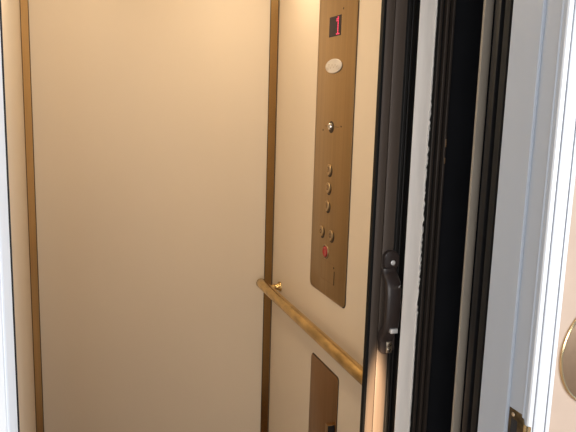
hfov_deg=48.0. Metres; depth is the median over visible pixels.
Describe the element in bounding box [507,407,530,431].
strike plate
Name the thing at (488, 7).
upright
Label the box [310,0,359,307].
control panel
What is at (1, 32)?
upright
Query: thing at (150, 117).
wall
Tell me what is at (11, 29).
wall
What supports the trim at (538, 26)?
attached to the wall at (563, 407)
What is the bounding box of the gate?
[360,0,414,431]
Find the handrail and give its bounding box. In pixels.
[256,278,362,384]
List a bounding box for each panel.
[308,353,338,431]
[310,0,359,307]
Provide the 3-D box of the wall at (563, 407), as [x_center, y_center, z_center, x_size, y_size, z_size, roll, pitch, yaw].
[1.278,0.087,1.377,1.888,2.500,0.107,-2,10,-19]
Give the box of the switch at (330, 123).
[328,121,333,132]
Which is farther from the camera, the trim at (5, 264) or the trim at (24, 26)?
the trim at (24, 26)
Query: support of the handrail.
attached to the wall at (292, 348)
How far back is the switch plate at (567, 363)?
1.05 m
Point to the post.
(434, 20)
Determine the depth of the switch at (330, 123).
1.89 m
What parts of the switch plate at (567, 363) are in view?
plate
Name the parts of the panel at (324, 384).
door pull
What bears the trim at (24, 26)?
attached to the wall at (150, 117)
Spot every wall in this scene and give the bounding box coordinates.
[1,0,35,431]
[28,0,269,431]
[269,0,381,431]
[426,0,495,431]
[549,174,575,431]
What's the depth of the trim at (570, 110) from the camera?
0.99 m
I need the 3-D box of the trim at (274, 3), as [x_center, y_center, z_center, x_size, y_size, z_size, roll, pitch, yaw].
[-0.072,0.062,2.479,0.024,2.100,0.024,-2,10,-19]
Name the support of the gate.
on the floor
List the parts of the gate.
handle mount, pull handle, lock plate, handle mount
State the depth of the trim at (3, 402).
0.76 m
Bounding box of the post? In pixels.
[389,0,455,431]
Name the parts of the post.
post, post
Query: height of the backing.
2.100 m
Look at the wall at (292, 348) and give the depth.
2.12 m
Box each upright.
[0,0,19,431]
[451,0,493,431]
[462,0,505,431]
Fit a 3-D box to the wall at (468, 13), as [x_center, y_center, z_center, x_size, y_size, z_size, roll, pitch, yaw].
[0.446,0.254,1.447,0.323,2.100,0.012,-2,10,-19]
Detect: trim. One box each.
[0,35,17,431]
[0,273,7,431]
[19,0,43,431]
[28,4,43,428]
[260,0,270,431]
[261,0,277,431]
[477,0,567,431]
[526,0,575,431]
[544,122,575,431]
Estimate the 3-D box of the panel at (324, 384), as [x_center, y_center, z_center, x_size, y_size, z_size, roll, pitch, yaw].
[0.098,0.616,2.032,0.028,0.314,0.218,-2,10,-19]
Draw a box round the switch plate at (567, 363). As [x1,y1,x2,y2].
[559,318,575,399]
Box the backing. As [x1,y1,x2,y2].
[470,0,513,431]

